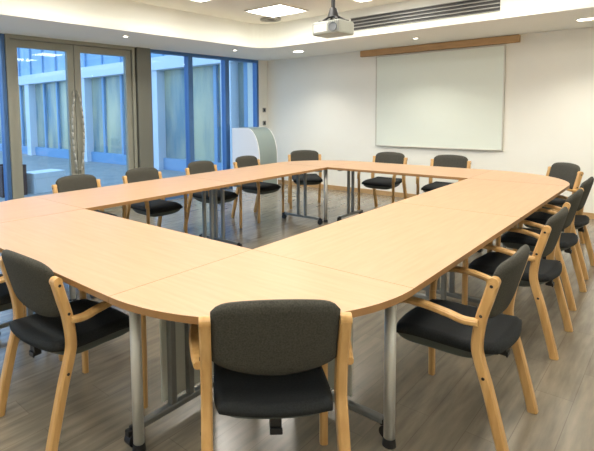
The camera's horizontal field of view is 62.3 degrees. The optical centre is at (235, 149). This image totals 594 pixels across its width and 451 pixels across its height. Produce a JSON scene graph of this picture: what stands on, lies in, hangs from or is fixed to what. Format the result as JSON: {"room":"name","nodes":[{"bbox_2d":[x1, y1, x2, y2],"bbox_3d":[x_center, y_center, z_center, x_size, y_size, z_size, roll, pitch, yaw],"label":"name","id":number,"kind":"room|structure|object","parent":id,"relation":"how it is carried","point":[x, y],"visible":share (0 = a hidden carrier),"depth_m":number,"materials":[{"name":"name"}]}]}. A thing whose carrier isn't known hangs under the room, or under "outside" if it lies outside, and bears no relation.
{"room":"conference room","nodes":[
{"label":"conference room","id":0,"kind":"room"},
{"bbox_2d":[2,33,267,127],"bbox_3d":[-3.006,-0.427,6.155,0.300,3.060,10.393,3,6,43],"label":"wall","id":1,"kind":"structure","parent":0,"point":[262,65],"depth_m":9.74,"materials":[{"name":"beige paint"}]},
{"bbox_2d":[0,33,11,200],"bbox_3d":[-3.328,-0.181,5.701,0.110,2.450,1.260,3,6,43],"label":"window","id":2,"kind":"structure","parent":1,"relation":"in","point":[3,85],"depth_m":6.11,"materials":[{"name":"blue"}]},
{"bbox_2d":[9,39,77,198],"bbox_3d":[-2.525,-0.239,6.479,0.121,2.370,0.865,3,6,43],"label":"door","id":3,"kind":"structure","parent":1,"relation":"in","point":[14,43],"depth_m":6.37,"materials":[{"name":"grey metal"}]},
{"bbox_2d":[4,34,137,211],"bbox_3d":[-2.233,-0.287,6.849,0.140,2.450,1.920,3,6,43],"label":"trim","id":4,"kind":"structure","parent":1,"relation":"attached to","point":[7,37],"depth_m":6.28,"materials":[{"name":"grey metal"}]},
{"bbox_2d":[73,45,133,209],"bbox_3d":[-1.905,-0.300,7.142,0.121,2.370,0.935,3,6,43],"label":"door","id":5,"kind":"structure","parent":1,"relation":"in","point":[80,127],"depth_m":7.01,"materials":[{"name":"grey metal"}]},
{"bbox_2d":[134,47,137,148],"bbox_3d":[-1.572,-0.353,7.556,0.100,2.450,0.020,3,6,43],"label":"trim","id":6,"kind":"structure","parent":1,"relation":"attached to","point":[134,47],"depth_m":7.50,"materials":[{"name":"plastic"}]},
{"bbox_2d":[135,47,153,167],"bbox_3d":[-1.513,-0.364,7.692,0.300,2.450,0.260,3,6,43],"label":"trim","id":7,"kind":"structure","parent":1,"relation":"attached to","point":[142,55],"depth_m":7.55,"materials":[{"name":"grey metal"}]},
{"bbox_2d":[150,49,191,199],"bbox_3d":[-1.099,-0.401,8.084,0.110,2.450,0.880,3,6,43],"label":"window","id":8,"kind":"structure","parent":1,"relation":"in","point":[187,70],"depth_m":8.31,"materials":[{"name":"blue"}]},
{"bbox_2d":[190,53,228,189],"bbox_3d":[-0.492,-0.461,8.732,0.110,2.450,0.900,3,6,43],"label":"window","id":9,"kind":"structure","parent":1,"relation":"in","point":[224,97],"depth_m":8.96,"materials":[{"name":"blue"}]},
{"bbox_2d":[227,57,258,188],"bbox_3d":[0.118,-0.521,9.384,0.110,2.450,0.890,3,6,43],"label":"window","id":10,"kind":"structure","parent":1,"relation":"in","point":[254,62],"depth_m":9.57,"materials":[{"name":"blue"}]},
{"bbox_2d":[0,3,593,60],"bbox_3d":[0.022,-1.281,3.244,8.020,0.035,10.393,3,6,43],"label":"ceiling","id":11,"kind":"structure","parent":1,"relation":"attached to","point":[557,19],"depth_m":6.44,"materials":[{"name":"white paint"}]},
{"bbox_2d":[0,0,593,43],"bbox_3d":[0.019,-1.486,3.227,8.020,0.375,10.393,3,6,43],"label":"ceiling","id":12,"kind":"structure","parent":1,"relation":"attached to","point":[127,13],"depth_m":6.40,"materials":[{"name":"white paint"}]},
{"bbox_2d":[128,0,408,23],"bbox_3d":[0.016,-1.722,3.209,8.020,0.100,10.393,3,6,43],"label":"ceiling","id":13,"kind":"structure","parent":0,"point":[226,9],"depth_m":6.57,"materials":[{"name":"white paint"}]},
{"bbox_2d":[191,0,210,2],"bbox_3d":[-0.424,-1.857,5.754,0.640,0.020,0.640,3,6,43],"label":"recessed light","id":14,"kind":"object","parent":13,"relation":"in","point":[200,1],"visible":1,"depth_m":6.12,"materials":[{"name":"white plastic"}]},
{"bbox_2d":[260,17,280,21],"bbox_3d":[0.534,-2.002,7.452,0.320,0.025,0.320,3,6,43],"label":"ceiling vent","id":15,"kind":"object","parent":13,"relation":"in","point":[264,19],"visible":0.94,"depth_m":7.42,"materials":[{"name":"silver metal"}]},
{"bbox_2d":[244,3,307,17],"bbox_3d":[0.571,-1.955,6.818,0.640,0.020,0.640,3,6,43],"label":"recessed light","id":16,"kind":"object","parent":13,"relation":"in","point":[279,9],"visible":1,"depth_m":6.79,"materials":[{"name":"white plastic"}]},
{"bbox_2d":[248,5,302,16],"bbox_3d":[0.571,-1.958,6.818,0.600,0.010,0.600,3,6,43],"label":"diffuser","id":17,"kind":"object","parent":16,"relation":"attached to","point":[269,10],"depth_m":6.80,"materials":[{"name":"white plastic"}]},
{"bbox_2d":[313,0,353,37],"bbox_3d":[0.996,-1.494,4.939,0.330,0.655,0.320,3,6,43],"label":"projector","id":18,"kind":"object","parent":13,"relation":"hanging from","point":[339,26],"visible":1,"depth_m":4.88,"materials":[{"name":"white plastic"},{"name":"glass"}]},
{"bbox_2d":[314,23,326,32],"bbox_3d":[0.850,-1.228,4.893,0.150,0.075,0.004,3,6,43],"label":"vent","id":19,"kind":"object","parent":18,"relation":"attached to","point":[318,27],"depth_m":4.89,"materials":[{"name":"white plastic"}]},
{"bbox_2d":[353,0,371,2],"bbox_3d":[1.637,-1.896,5.881,0.640,0.020,0.640,3,6,43],"label":"recessed light","id":20,"kind":"object","parent":13,"relation":"in","point":[360,1],"visible":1,"depth_m":6.25,"materials":[{"name":"white plastic"}]},
{"bbox_2d":[0,183,593,450],"bbox_3d":[0.058,1.228,3.441,8.020,0.100,10.393,3,6,43],"label":"floor","id":21,"kind":"structure","parent":0,"point":[445,410],"depth_m":2.54,"materials":[{"name":"grey wood"}]},
{"bbox_2d":[0,274,63,360],"bbox_3d":[-1.383,0.830,2.838,0.610,0.838,0.537,3,6,43],"label":"chair","id":22,"kind":"object","parent":21,"relation":"on","point":[5,299],"visible":0.14,"depth_m":2.69,"materials":[{"name":"grey fabric"}]},
{"bbox_2d":[0,196,82,300],"bbox_3d":[-1.750,0.818,3.686,0.856,0.730,0.856,3,6,43],"label":"table","id":23,"kind":"object","parent":21,"relation":"on","point":[28,207],"visible":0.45,"depth_m":3.71,"materials":[{"name":"brown wood"}]},
{"bbox_2d":[0,249,147,450],"bbox_3d":[-0.807,0.860,2.350,0.610,0.838,0.537,3,6,40],"label":"chair","id":24,"kind":"object","parent":21,"relation":"on","point":[60,326],"visible":0.89,"depth_m":2.19,"materials":[{"name":"black fabric"}]},
{"bbox_2d":[51,174,126,218],"bbox_3d":[-1.451,0.678,4.766,0.537,0.838,0.610,3,6,43],"label":"chair","id":25,"kind":"object","parent":21,"relation":"on","point":[81,181],"visible":0.09,"depth_m":4.84,"materials":[{"name":"grey fabric"}]},
{"bbox_2d":[0,209,251,450],"bbox_3d":[-0.818,0.873,2.821,1.684,0.730,0.858,3,6,43],"label":"conference table","id":26,"kind":"object","parent":21,"relation":"on","point":[100,255],"visible":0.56,"depth_m":2.39,"materials":[{"name":"brown wood"}]},
{"bbox_2d":[34,176,235,297],"bbox_3d":[-0.879,0.732,4.616,0.858,0.730,1.692,3,6,43],"label":"conference table","id":27,"kind":"object","parent":21,"relation":"on","point":[92,199],"visible":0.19,"depth_m":4.49,"materials":[{"name":"brown wood"}]},
{"bbox_2d":[122,167,187,233],"bbox_3d":[-0.905,0.625,5.348,0.537,0.838,0.610,3,6,43],"label":"chair","id":28,"kind":"object","parent":21,"relation":"on","point":[158,208],"visible":0.63,"depth_m":5.32,"materials":[{"name":"black fabric"}]},
{"bbox_2d":[183,161,241,228],"bbox_3d":[-0.292,0.565,6.004,0.537,0.838,0.610,3,6,43],"label":"chair","id":29,"kind":"object","parent":21,"relation":"on","point":[195,167],"visible":0.43,"depth_m":6.00,"materials":[{"name":"grey fabric"}]},
{"bbox_2d":[232,127,277,190],"bbox_3d":[0.353,0.163,8.946,0.650,1.150,0.520,3,6,43],"label":"lectern","id":30,"kind":"object","parent":21,"relation":"on","point":[259,142],"visible":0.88,"depth_m":8.76,"materials":[{"name":"white"}]},
{"bbox_2d":[184,163,326,246],"bbox_3d":[0.277,0.618,5.851,0.858,0.730,1.692,3,6,43],"label":"conference table","id":31,"kind":"object","parent":21,"relation":"on","point":[244,175],"visible":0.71,"depth_m":5.62,"materials":[{"name":"brown wood"}]},
{"bbox_2d":[231,155,283,222],"bbox_3d":[0.294,0.507,6.631,0.537,0.838,0.610,3,6,43],"label":"chair","id":32,"kind":"object","parent":21,"relation":"on","point":[259,188],"visible":0.75,"depth_m":6.58,"materials":[{"name":"black fabric"}]},
{"bbox_2d":[109,249,413,324],"bbox_3d":[0.113,0.928,1.954,0.856,0.730,0.856,3,6,43],"label":"table","id":33,"kind":"object","parent":21,"relation":"on","point":[183,297],"visible":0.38,"depth_m":1.96,"materials":[{"name":"brown wood"}]},
{"bbox_2d":[189,299,353,450],"bbox_3d":[0.130,0.887,1.838,0.610,0.838,0.537,-1,5,-2],"label":"chair","id":34,"kind":"object","parent":21,"relation":"on","point":[271,358],"visible":0.99,"depth_m":1.64,"materials":[{"name":"grey fabric"}]},
{"bbox_2d":[288,150,322,208],"bbox_3d":[1.071,0.435,7.399,0.610,0.838,0.537,-1,5,1],"label":"chair","id":35,"kind":"object","parent":21,"relation":"on","point":[298,155],"visible":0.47,"depth_m":7.54,"materials":[{"name":"grey fabric"}]},
{"bbox_2d":[278,160,360,221],"bbox_3d":[1.147,0.533,6.782,0.856,0.730,0.856,3,6,43],"label":"table","id":36,"kind":"object","parent":21,"relation":"on","point":[321,163],"visible":0.83,"depth_m":6.45,"materials":[{"name":"brown wood"}]},
{"bbox_2d":[357,152,407,209],"bbox_3d":[2.100,0.460,6.897,0.610,0.838,0.537,3,6,43],"label":"chair","id":37,"kind":"object","parent":21,"relation":"on","point":[385,183],"visible":0.77,"depth_m":6.88,"materials":[{"name":"grey fabric"}]},
{"bbox_2d":[253,202,520,449],"bbox_3d":[0.982,0.843,2.884,0.858,0.730,1.694,3,6,43],"label":"conference table","id":38,"kind":"object","parent":21,"relation":"on","point":[404,244],"visible":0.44,"depth_m":2.54,"materials":[{"name":"brown wood"}]},
{"bbox_2d":[328,161,491,220],"bbox_3d":[2.078,0.588,5.916,1.684,0.730,0.858,3,6,43],"label":"conference table","id":39,"kind":"object","parent":21,"relation":"on","point":[452,173],"visible":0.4,"depth_m":5.85,"materials":[{"name":"brown wood"}]},
{"bbox_2d":[416,155,470,194],"bbox_3d":[2.729,0.495,6.340,0.610,0.838,0.537,3,6,43],"label":"chair","id":40,"kind":"object","parent":21,"relation":"on","point":[456,161],"visible":0.34,"depth_m":6.39,"materials":[{"name":"grey fabric"}]},
{"bbox_2d":[396,244,537,450],"bbox_3d":[1.068,0.839,2.279,0.537,0.838,0.610,3,6,43],"label":"chair","id":41,"kind":"object","parent":21,"relation":"on","point":[458,329],"visible":0.93,"depth_m":2.12,"materials":[{"name":"black fabric"}]},
{"bbox_2d":[398,178,567,303],"bbox_3d":[2.138,0.729,4.120,0.858,0.730,1.692,3,6,43],"label":"conference table","id":42,"kind":"object","parent":21,"relation":"on","point":[508,198],"visible":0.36,"depth_m":3.89,"materials":[{"name":"brown wood"}]},
{"bbox_2d":[462,207,572,359],"bbox_3d":[1.810,0.763,3.109,0.537,0.838,0.610,3,6,43],"label":"chair","id":43,"kind":"object","parent":21,"relation":"on","point":[538,271],"visible":0.69,"depth_m":2.91,"materials":[{"name":"black fabric"}]},
{"bbox_2d":[471,170,569,188],"bbox_3d":[3.010,0.643,5.050,0.856,0.730,0.856,3,6,43],"label":"table","id":44,"kind":"object","parent":21,"relation":"on","point":[498,175],"visible":0.45,"depth_m":4.97,"materials":[{"name":"brown wood"}]},
{"bbox_2d":[495,188,586,310],"bbox_3d":[2.381,0.702,3.777,0.537,0.838,0.610,3,6,43],"label":"chair","id":45,"kind":"object","parent":21,"relation":"on","point":[567,240],"visible":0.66,"depth_m":3.64,"materials":[{"name":"brown wood"}]},
{"bbox_2d":[518,177,593,279],"bbox_3d":[2.918,0.646,4.395,0.537,0.838,0.610,3,6,43],"label":"chair","id":46,"kind":"object","parent":21,"relation":"on","point":[580,221],"visible":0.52,"depth_m":4.26,"materials":[{"name":"black fabric"}]},
{"bbox_2d":[538,162,584,243],"bbox_3d":[3.436,0.562,5.364,0.537,0.838,0.610,-1,5,-1],"label":"chair","id":47,"kind":"object","parent":21,"relation":"on","point":[571,173],"visible":0.28,"depth_m":5.20,"materials":[{"name":"grey fabric"}]},
{"bbox_2d":[350,0,499,30],"bbox_3d":[2.343,-1.740,6.261,1.930,0.180,0.025,3,6,43],"label":"air vent","id":48,"kind":"object","parent":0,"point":[465,7],"visible":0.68,"depth_m":6.17,"materials":[{"name":"grey metal"}]},
{"bbox_2d":[267,27,593,212],"bbox_3d":[3.611,-0.605,7.218,8.520,3.060,0.200,3,6,43],"label":"wall","id":49,"kind":"structure","parent":0,"point":[323,104],"depth_m":7.19,"materials":[{"name":"beige paint"}]},
{"bbox_2d":[0,1,593,45],"bbox_3d":[-0.063,-1.296,3.100,5.790,0.020,7.710,3,6,43],"label":"trim","id":50,"kind":"structure","parent":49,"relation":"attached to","point":[593,1],"depth_m":5.83,"materials":[{"name":"white paint"}]},
{"bbox_2d":[278,179,593,218],"bbox_3d":[3.592,0.793,7.213,8.020,0.075,0.020,3,6,43],"label":"baseboard","id":51,"kind":"structure","parent":49,"relation":"attached to","point":[333,187],"depth_m":8.39,"materials":[{"name":"brown wood"}]},
{"bbox_2d":[375,44,505,150],"bbox_3d":[3.075,-0.777,7.528,1.960,1.500,0.055,3,6,43],"label":"projection screen","id":52,"kind":"object","parent":49,"relation":"attached to","point":[452,98],"visible":1,"depth_m":7.44,"materials":[{"name":"white fabric"}]},
{"bbox_2d":[360,34,520,56],"bbox_3d":[3.022,-1.586,7.486,2.400,0.100,0.080,3,6,43],"label":"wooden rail","id":53,"kind":"object","parent":49,"relation":"attached to","point":[510,38],"visible":1,"depth_m":7.32,"materials":[{"name":"brown wood"}]},
{"bbox_2d":[575,17,593,20],"bbox_3d":[4.018,-1.500,5.571,0.206,0.008,0.206,3,6,43],"label":"recessed light","id":54,"kind":"object","parent":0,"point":[587,18],"visible":1,"depth_m":5.58,"materials":[{"name":"white"}]},
{"label":"outside","id":55,"kind":"structure","parent":0,"visible":0},
{"bbox_2d":[0,151,232,201],"bbox_3d":[-14.754,-0.098,23.220,40.080,0.090,50.000,3,6,43],"label":"ground","id":56,"kind":"structure","parent":55,"point":[109,174],"depth_m":13.09,"materials":[{"name":"grey concrete"}]},
{"bbox_2d":[0,164,27,197],"bbox_3d":[-4.180,0.551,8.968,0.480,0.560,0.440,3,6,43],"label":"planter box","id":57,"kind":"object","parent":56,"relation":"on","point":[2,193],"visible":0.29,"depth_m":8.73,"materials":[{"name":"black"}]},
{"bbox_2d":[27,169,64,193],"bbox_3d":[-3.731,0.597,9.444,0.440,0.380,0.660,2,6,35],"label":"bench","id":58,"kind":"object","parent":56,"relation":"on","point":[38,181],"visible":0.77,"depth_m":9.21,"materials":[{"name":"white"}]},
{"bbox_2d":[0,48,247,171],"bbox_3d":[-12.985,-3.141,22.760,37.030,6.000,0.450,3,6,43],"label":"building","id":59,"kind":"structure","parent":56,"relation":"on","point":[41,73],"depth_m":14.06,"materials":[{"name":"white"}]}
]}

